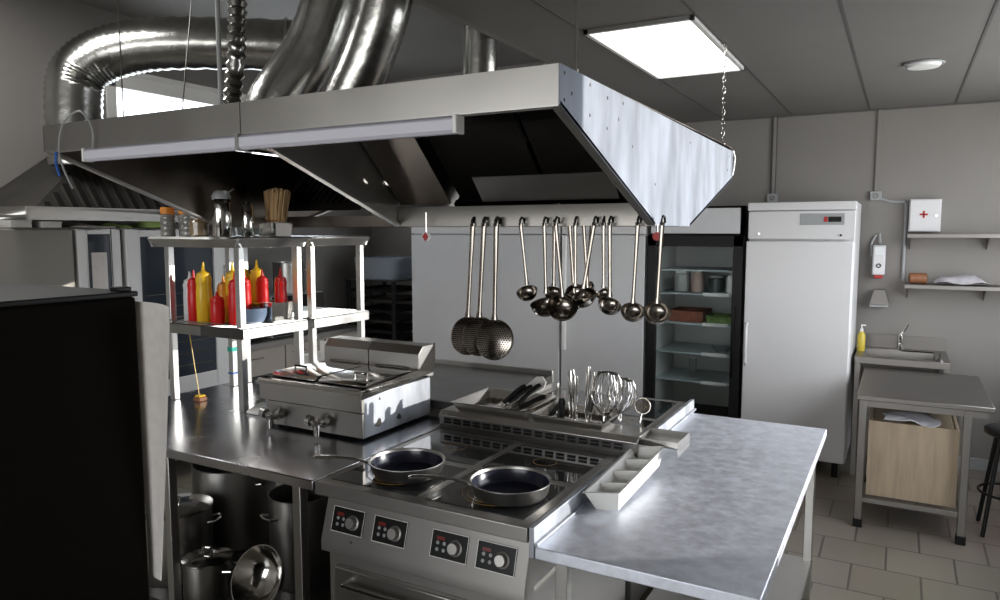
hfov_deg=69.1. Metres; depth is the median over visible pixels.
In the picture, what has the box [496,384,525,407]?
kitchen knife
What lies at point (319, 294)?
microwave oven
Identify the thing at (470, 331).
skimmer
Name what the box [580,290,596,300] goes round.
bowl
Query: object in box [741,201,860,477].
freezer
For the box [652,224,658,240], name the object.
tag
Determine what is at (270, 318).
pan
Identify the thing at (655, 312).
bowl
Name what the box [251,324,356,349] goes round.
countertop
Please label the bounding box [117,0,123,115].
wire
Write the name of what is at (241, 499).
cooking pot
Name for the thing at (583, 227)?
ladle
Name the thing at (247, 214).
steel canister
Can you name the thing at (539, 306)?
bowl
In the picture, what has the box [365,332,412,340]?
tray
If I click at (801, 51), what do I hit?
ceiling
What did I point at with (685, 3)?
trim
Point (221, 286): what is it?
squeeze bottle
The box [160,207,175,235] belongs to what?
glass jar
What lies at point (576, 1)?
rod
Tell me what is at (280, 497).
cooking pot
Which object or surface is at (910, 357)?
sink
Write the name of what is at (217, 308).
squeeze bottle
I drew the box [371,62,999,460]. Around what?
wall
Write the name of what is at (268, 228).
utensil holder
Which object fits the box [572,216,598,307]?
ladle
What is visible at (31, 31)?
wall
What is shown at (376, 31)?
ventilation duct
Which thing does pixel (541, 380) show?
spatula
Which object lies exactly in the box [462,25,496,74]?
ventilation duct
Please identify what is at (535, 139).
extractor hood
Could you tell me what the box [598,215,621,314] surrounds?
ladle
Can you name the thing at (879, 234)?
hose
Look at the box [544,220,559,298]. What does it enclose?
ladle
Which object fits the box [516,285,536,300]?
bowl
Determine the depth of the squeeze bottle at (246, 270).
4.05 m
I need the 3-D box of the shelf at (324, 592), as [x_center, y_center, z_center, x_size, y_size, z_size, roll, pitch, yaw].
[-1.215,1.319,3.617,1.590,0.030,0.950,3,6,29]
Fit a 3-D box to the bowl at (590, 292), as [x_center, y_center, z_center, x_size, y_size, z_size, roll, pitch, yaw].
[0.323,-0.008,2.807,0.096,0.076,0.087,3,6,29]
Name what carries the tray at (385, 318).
on the rack
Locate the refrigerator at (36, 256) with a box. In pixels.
[0,228,74,286]
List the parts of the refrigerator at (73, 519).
plate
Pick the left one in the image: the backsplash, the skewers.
the skewers
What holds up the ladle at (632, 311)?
hanging from the extractor hood at (535, 139)
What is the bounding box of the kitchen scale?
[246,400,265,414]
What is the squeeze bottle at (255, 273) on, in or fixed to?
in the pan
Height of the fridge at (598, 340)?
2.030 m
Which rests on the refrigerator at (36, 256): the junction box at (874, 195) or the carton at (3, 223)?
the carton at (3, 223)
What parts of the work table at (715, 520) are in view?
leg, leg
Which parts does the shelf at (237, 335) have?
post, shelf, post, shelf, post, post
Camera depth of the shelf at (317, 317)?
4.28 m
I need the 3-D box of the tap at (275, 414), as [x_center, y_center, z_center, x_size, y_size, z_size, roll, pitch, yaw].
[-1.050,0.535,3.365,0.108,0.102,0.094,3,6,29]
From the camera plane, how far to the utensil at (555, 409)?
3.21 m
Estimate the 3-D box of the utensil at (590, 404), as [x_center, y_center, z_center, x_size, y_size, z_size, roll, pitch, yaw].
[0.403,0.422,3.178,0.037,0.220,0.026,5,8,45]
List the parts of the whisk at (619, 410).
handle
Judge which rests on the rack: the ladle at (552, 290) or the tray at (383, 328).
the tray at (383, 328)
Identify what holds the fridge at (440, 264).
on the floor
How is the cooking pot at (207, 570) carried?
on the table at (213, 432)
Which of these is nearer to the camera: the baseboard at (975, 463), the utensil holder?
the utensil holder
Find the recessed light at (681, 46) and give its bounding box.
[584,14,744,78]
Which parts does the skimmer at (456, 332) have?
handle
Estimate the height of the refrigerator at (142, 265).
1.840 m
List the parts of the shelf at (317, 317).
post, post, post, shelf, shelf, post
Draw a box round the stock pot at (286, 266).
[272,261,305,293]
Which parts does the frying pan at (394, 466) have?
handle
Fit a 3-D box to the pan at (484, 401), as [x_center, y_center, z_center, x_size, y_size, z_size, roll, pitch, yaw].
[0.027,0.489,3.440,0.396,0.044,0.356,3,6,29]
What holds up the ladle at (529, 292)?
hanging from the extractor hood at (535, 139)
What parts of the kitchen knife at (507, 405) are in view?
blade, handle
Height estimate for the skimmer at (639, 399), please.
0.110 m
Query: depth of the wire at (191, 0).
3.61 m
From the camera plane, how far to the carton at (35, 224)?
4.53 m
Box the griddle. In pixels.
[427,358,553,416]
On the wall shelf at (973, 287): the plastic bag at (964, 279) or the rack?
the plastic bag at (964, 279)
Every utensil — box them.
[548,402,558,415]
[556,383,559,416]
[559,398,564,417]
[567,369,574,416]
[572,375,577,419]
[585,366,590,418]
[588,372,596,420]
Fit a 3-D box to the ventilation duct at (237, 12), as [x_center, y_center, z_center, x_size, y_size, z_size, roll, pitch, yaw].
[-1.316,-1.379,3.603,0.149,1.205,0.168,-3,6,-29]
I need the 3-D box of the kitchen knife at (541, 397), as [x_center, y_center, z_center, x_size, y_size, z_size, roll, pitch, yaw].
[0.119,0.472,3.265,0.175,0.096,0.030,0,5,4]
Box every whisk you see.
[590,371,622,422]
[608,377,636,420]
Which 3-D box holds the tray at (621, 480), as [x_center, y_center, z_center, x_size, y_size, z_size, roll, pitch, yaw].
[0.476,0.662,2.731,0.140,0.126,0.512,3,6,30]
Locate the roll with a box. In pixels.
[908,273,927,283]
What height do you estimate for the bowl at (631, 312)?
0.070 m
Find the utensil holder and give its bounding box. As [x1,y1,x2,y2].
[257,222,292,235]
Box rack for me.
[346,278,412,340]
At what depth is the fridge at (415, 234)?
6.60 m
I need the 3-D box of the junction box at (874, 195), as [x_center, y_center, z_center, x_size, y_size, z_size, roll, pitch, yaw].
[2.958,-0.819,5.715,0.080,0.070,0.040,3,6,29]
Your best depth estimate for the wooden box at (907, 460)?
4.38 m
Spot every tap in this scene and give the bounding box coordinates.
[258,406,284,428]
[303,413,330,436]
[896,324,908,349]
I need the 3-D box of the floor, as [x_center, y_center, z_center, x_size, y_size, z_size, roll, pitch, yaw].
[-0.970,1.622,2.701,6.950,0.100,10.100,3,6,29]
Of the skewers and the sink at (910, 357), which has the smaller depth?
the skewers
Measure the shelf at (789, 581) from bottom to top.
0.020 m
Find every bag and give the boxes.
[99,222,130,227]
[120,221,160,227]
[933,274,988,284]
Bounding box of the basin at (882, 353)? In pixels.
[863,349,935,372]
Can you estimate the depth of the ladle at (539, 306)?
2.87 m
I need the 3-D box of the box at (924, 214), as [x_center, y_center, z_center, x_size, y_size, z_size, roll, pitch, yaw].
[3.237,-0.644,5.533,0.210,0.245,0.116,3,6,29]
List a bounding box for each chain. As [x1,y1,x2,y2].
[721,42,726,142]
[732,151,735,175]
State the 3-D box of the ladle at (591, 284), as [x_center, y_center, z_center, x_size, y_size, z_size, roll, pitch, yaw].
[0.345,-0.174,2.885,0.066,0.317,0.062,2,6,19]
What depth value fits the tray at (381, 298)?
7.42 m
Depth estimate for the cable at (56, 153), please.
2.94 m
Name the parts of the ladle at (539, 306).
handle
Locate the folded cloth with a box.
[882,411,940,427]
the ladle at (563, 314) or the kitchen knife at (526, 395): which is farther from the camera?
the kitchen knife at (526, 395)
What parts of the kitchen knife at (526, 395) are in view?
blade, handle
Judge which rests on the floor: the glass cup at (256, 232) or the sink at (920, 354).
the sink at (920, 354)
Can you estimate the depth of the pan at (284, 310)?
3.99 m
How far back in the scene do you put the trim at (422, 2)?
3.44 m
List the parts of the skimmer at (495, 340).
handle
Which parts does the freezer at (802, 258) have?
door handle, panel, display plate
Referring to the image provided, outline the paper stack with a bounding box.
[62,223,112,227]
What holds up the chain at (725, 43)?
hanging from the ceiling at (801, 51)
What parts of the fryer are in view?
lid handle, panel, tank lid, lid handle, tank lid, rail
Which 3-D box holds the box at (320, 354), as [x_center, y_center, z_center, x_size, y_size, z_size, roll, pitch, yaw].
[-1.161,0.377,4.905,0.320,0.159,0.202,3,6,29]
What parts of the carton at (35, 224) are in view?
box lid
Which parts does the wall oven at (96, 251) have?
door pane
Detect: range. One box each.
[315,405,689,599]
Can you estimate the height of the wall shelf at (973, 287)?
0.121 m
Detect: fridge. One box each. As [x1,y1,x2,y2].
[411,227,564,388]
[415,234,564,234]
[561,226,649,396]
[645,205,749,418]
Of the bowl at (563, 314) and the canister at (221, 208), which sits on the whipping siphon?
the canister at (221, 208)
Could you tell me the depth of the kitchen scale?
3.68 m
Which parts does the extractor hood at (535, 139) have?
panel, blank panel, blank panel, panel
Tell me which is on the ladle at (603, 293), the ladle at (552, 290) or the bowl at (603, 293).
the bowl at (603, 293)
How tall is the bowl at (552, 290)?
0.056 m
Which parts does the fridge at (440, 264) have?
door, panel, door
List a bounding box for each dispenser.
[869,289,888,306]
[872,245,885,277]
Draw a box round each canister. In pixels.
[212,199,231,236]
[240,201,253,236]
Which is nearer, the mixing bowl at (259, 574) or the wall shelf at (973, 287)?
the mixing bowl at (259, 574)
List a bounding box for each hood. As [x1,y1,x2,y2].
[0,157,178,221]
[43,63,732,227]
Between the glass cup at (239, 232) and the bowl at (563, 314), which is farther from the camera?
the glass cup at (239, 232)
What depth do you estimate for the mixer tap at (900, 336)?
5.66 m
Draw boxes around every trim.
[413,0,553,63]
[531,0,999,120]
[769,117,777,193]
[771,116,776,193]
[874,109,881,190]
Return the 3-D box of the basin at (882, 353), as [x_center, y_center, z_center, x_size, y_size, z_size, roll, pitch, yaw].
[3.002,0.535,5.477,0.474,0.238,0.444,3,6,29]
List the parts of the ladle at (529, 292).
handle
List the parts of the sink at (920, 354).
leg, leg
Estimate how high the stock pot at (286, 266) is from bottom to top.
0.275 m
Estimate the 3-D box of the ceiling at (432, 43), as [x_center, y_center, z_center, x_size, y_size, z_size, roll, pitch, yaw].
[-2.379,-1.986,3.140,3.730,0.100,10.100,3,6,29]
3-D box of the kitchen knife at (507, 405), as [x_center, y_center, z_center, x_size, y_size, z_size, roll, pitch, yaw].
[0.073,0.451,3.333,0.160,0.124,0.030,0,5,-5]
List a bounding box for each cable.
[54,151,60,176]
[58,110,93,188]
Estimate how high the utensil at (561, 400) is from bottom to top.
0.100 m
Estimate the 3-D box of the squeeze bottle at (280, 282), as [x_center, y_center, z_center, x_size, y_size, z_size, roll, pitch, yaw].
[-1.214,-0.036,4.021,0.068,0.280,0.068,3,6,29]
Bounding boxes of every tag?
[422,212,430,240]
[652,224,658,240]
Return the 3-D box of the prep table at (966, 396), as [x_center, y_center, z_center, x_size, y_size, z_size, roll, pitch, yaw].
[2.721,0.962,4.727,0.700,0.830,1.030,3,6,29]
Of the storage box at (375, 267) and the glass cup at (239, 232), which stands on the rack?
the storage box at (375, 267)
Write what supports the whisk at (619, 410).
in the pan at (540, 414)
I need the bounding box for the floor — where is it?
[176,453,999,599]
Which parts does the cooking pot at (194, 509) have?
lid, handle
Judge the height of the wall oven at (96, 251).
1.840 m
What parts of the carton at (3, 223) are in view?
box lid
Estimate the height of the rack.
1.345 m
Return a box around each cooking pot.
[145,493,221,586]
[180,546,236,599]
[190,463,275,551]
[260,484,330,591]
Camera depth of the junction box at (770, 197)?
6.07 m
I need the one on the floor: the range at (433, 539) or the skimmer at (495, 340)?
the range at (433, 539)
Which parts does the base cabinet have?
door, door, door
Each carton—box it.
[0,220,31,227]
[32,221,61,227]
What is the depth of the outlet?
5.70 m
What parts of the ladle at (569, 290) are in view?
handle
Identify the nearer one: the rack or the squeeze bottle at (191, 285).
the squeeze bottle at (191, 285)
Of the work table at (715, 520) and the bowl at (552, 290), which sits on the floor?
the work table at (715, 520)
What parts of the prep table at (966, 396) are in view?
leg, leg, rail, leg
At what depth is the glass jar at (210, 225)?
4.03 m
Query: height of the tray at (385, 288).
0.030 m
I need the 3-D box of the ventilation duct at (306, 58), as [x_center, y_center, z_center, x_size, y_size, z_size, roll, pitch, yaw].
[-1.031,-1.417,3.909,0.791,1.277,0.334,0,5,-2]
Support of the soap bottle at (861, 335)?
on the sink at (920, 354)
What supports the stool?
on the floor
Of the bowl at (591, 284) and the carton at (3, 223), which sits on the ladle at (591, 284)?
the bowl at (591, 284)
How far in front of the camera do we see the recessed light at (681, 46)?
3.71 m
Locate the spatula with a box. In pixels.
[513,376,545,402]
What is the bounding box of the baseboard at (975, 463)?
[848,442,999,472]
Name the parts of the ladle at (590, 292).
handle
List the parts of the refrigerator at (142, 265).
door pane, rack rail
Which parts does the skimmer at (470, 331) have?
handle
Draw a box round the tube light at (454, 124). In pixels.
[81,114,463,161]
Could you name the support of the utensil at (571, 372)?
in the pan at (540, 414)
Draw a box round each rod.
[215,0,222,103]
[575,0,578,71]
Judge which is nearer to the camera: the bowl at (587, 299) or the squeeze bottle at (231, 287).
the bowl at (587, 299)
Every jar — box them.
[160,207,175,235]
[178,210,180,235]
[180,211,190,235]
[189,216,208,236]
[209,224,212,235]
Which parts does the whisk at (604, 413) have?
handle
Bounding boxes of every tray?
[350,284,411,292]
[350,294,411,302]
[350,303,411,313]
[365,313,411,323]
[365,322,412,333]
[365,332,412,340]
[582,446,664,510]
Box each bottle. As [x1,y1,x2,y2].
[183,271,190,320]
[187,270,196,321]
[195,262,212,322]
[210,291,224,324]
[217,275,225,321]
[225,262,233,322]
[228,273,235,324]
[244,268,249,279]
[244,270,251,308]
[249,260,260,301]
[256,269,268,302]
[274,268,286,302]
[857,324,865,350]
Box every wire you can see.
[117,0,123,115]
[182,0,191,108]
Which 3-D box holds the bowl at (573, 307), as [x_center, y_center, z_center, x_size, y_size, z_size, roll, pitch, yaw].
[0.293,0.006,2.880,0.087,0.072,0.083,3,6,29]
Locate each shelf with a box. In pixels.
[147,236,307,411]
[149,541,330,599]
[244,236,369,382]
[646,553,810,599]
[905,282,999,300]
[907,234,999,249]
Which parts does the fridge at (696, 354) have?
door pane, sign panel, door handle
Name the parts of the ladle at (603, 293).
handle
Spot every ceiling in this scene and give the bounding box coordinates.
[71,0,542,80]
[424,0,999,122]
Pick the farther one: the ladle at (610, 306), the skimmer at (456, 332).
the skimmer at (456, 332)
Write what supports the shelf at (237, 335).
on the table at (213, 432)
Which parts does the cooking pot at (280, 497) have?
handle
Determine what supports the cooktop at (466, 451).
in the range at (433, 539)
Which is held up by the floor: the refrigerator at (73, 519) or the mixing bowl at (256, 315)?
the refrigerator at (73, 519)
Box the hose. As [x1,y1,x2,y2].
[870,233,881,255]
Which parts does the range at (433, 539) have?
control panel, knob, door handle, control panel, knob, oven door, glass plate, control panel, knob, glass plate, glass plate, control panel, knob, glass plate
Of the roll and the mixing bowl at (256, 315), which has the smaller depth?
the mixing bowl at (256, 315)
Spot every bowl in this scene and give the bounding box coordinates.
[231,544,284,599]
[246,306,267,323]
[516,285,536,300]
[530,297,560,316]
[544,286,559,298]
[547,293,577,320]
[565,284,585,301]
[565,301,579,309]
[572,288,595,307]
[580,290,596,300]
[581,281,593,288]
[596,287,608,299]
[598,297,621,314]
[620,303,643,321]
[643,301,670,324]
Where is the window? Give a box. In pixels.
[105,73,277,156]
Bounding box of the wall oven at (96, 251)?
[69,228,121,288]
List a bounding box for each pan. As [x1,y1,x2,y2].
[252,300,293,320]
[258,302,277,322]
[313,448,445,483]
[408,465,551,506]
[450,387,555,418]
[528,401,617,429]
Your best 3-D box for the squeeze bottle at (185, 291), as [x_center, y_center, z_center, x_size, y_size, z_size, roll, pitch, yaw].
[-1.698,-0.023,3.982,0.072,0.270,0.072,3,6,29]
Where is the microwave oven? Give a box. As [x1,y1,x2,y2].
[264,290,324,337]
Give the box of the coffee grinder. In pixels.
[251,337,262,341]
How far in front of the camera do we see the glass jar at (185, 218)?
3.86 m
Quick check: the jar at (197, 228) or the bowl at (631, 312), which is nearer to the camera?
the bowl at (631, 312)
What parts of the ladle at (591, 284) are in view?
handle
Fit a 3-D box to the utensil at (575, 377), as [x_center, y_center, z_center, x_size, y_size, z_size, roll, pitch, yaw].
[0.330,0.430,3.186,0.028,0.200,0.022,3,6,29]
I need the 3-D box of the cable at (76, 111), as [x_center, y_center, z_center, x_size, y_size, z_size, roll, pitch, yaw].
[-1.690,-0.598,2.892,0.232,0.307,0.013,3,6,26]
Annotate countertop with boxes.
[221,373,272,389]
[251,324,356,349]
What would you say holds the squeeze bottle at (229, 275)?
on the shelf at (237, 335)
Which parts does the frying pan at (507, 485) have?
handle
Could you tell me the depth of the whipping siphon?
3.66 m
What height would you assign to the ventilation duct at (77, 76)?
1.010 m
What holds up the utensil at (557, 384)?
in the pan at (540, 414)
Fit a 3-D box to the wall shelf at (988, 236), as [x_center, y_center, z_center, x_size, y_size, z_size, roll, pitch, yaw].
[3.555,-0.424,5.301,1.020,0.121,0.249,3,6,29]
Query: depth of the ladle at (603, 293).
2.78 m
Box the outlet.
[869,305,887,306]
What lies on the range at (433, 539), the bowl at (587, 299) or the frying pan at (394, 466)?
the frying pan at (394, 466)
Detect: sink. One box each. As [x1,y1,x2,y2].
[850,333,949,474]
[854,346,949,369]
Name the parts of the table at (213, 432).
leg, leg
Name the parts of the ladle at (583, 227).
handle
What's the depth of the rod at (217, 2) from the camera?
3.64 m
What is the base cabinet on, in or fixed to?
on the floor
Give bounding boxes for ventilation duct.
[43,16,292,166]
[222,0,247,103]
[245,0,356,151]
[324,0,412,91]
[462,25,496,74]
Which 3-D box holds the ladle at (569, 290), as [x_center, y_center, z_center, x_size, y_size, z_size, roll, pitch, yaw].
[0.298,-0.160,2.833,0.079,0.336,0.068,3,6,29]
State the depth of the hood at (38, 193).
4.63 m
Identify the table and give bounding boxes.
[149,385,439,599]
[529,399,826,599]
[852,367,994,545]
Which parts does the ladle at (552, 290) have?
handle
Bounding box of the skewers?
[264,188,290,221]
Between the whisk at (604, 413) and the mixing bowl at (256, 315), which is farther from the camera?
the mixing bowl at (256, 315)
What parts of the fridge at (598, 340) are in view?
door handle, panel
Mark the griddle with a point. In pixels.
(451, 380)
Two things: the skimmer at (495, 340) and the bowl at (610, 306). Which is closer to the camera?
the bowl at (610, 306)
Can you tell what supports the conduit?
attached to the wall at (951, 153)
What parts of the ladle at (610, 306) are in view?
handle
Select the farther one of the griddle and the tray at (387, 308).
the tray at (387, 308)
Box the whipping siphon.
[211,188,234,236]
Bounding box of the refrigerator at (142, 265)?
[116,228,229,460]
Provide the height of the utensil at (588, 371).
0.235 m
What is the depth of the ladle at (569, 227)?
2.86 m
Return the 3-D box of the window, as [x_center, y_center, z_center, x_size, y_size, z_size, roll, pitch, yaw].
[-2.356,-1.452,6.576,0.150,0.794,2.620,3,6,29]
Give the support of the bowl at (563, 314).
on the ladle at (563, 314)
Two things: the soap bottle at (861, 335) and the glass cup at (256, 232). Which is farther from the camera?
the soap bottle at (861, 335)
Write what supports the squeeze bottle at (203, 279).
on the shelf at (237, 335)
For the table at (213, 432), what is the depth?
3.17 m
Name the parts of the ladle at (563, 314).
handle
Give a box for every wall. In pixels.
[0,0,372,334]
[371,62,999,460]
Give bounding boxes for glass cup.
[234,228,244,236]
[251,228,261,236]
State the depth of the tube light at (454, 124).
2.35 m
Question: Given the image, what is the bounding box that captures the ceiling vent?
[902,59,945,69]
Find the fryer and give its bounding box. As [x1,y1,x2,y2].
[257,335,434,438]
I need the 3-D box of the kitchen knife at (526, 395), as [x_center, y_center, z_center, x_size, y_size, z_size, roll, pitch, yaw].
[0.114,0.449,3.338,0.154,0.132,0.030,-1,5,-7]
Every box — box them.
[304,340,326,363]
[354,256,411,279]
[767,194,777,201]
[865,407,959,507]
[870,191,881,200]
[908,199,941,231]
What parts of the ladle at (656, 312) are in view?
handle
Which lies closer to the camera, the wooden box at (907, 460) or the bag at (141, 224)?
the wooden box at (907, 460)
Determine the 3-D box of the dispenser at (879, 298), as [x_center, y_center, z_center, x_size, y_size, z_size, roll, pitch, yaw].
[2.997,-0.015,5.737,0.137,0.135,0.098,3,6,29]
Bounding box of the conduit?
[881,197,907,280]
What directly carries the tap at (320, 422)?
on the fryer
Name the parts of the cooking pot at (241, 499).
handle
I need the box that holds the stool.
[976,423,999,537]
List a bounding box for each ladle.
[516,216,536,300]
[530,216,560,316]
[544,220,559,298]
[547,216,577,320]
[565,216,585,301]
[565,226,579,309]
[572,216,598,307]
[580,226,596,300]
[581,226,593,288]
[596,216,608,299]
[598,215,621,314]
[620,215,643,321]
[643,215,670,324]
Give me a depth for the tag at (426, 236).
3.13 m
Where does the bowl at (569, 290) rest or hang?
on the ladle at (569, 290)
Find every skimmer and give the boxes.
[451,216,475,354]
[462,216,488,355]
[476,216,513,359]
[635,398,650,422]
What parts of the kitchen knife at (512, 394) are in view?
handle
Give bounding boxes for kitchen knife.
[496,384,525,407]
[501,384,532,408]
[510,383,541,408]
[514,395,545,409]
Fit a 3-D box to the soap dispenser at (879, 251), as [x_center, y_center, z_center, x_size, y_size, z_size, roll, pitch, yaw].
[2.984,-0.302,5.717,0.090,0.260,0.096,3,6,29]
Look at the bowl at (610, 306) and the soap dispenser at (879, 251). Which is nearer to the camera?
the bowl at (610, 306)
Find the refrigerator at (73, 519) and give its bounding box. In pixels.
[0,282,148,599]
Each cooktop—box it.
[315,428,617,542]
[542,387,685,428]
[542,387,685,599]
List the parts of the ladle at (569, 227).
handle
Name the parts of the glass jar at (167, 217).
jar lid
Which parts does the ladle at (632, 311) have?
handle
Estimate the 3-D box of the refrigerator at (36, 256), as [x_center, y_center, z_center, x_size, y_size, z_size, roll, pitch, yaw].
[-3.163,0.477,4.493,0.620,1.840,0.790,3,6,29]
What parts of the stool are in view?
leg, seat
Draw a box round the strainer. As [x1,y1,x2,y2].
[935,353,943,362]
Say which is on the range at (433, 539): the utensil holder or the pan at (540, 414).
the pan at (540, 414)
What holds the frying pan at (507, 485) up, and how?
on the range at (433, 539)
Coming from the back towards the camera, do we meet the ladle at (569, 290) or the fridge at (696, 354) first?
the fridge at (696, 354)
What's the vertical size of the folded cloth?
0.056 m
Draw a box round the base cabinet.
[237,324,356,376]
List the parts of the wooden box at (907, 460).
lid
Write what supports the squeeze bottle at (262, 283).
in the pan at (284, 310)
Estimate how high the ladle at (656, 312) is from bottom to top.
0.401 m
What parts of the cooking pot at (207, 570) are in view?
lid, lid knob, handle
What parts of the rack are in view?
post, post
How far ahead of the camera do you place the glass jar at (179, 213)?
3.94 m
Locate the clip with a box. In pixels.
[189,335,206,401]
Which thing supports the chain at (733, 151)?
hanging from the extractor hood at (535, 139)
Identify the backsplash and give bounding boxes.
[865,333,945,350]
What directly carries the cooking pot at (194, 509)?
on the table at (213, 432)

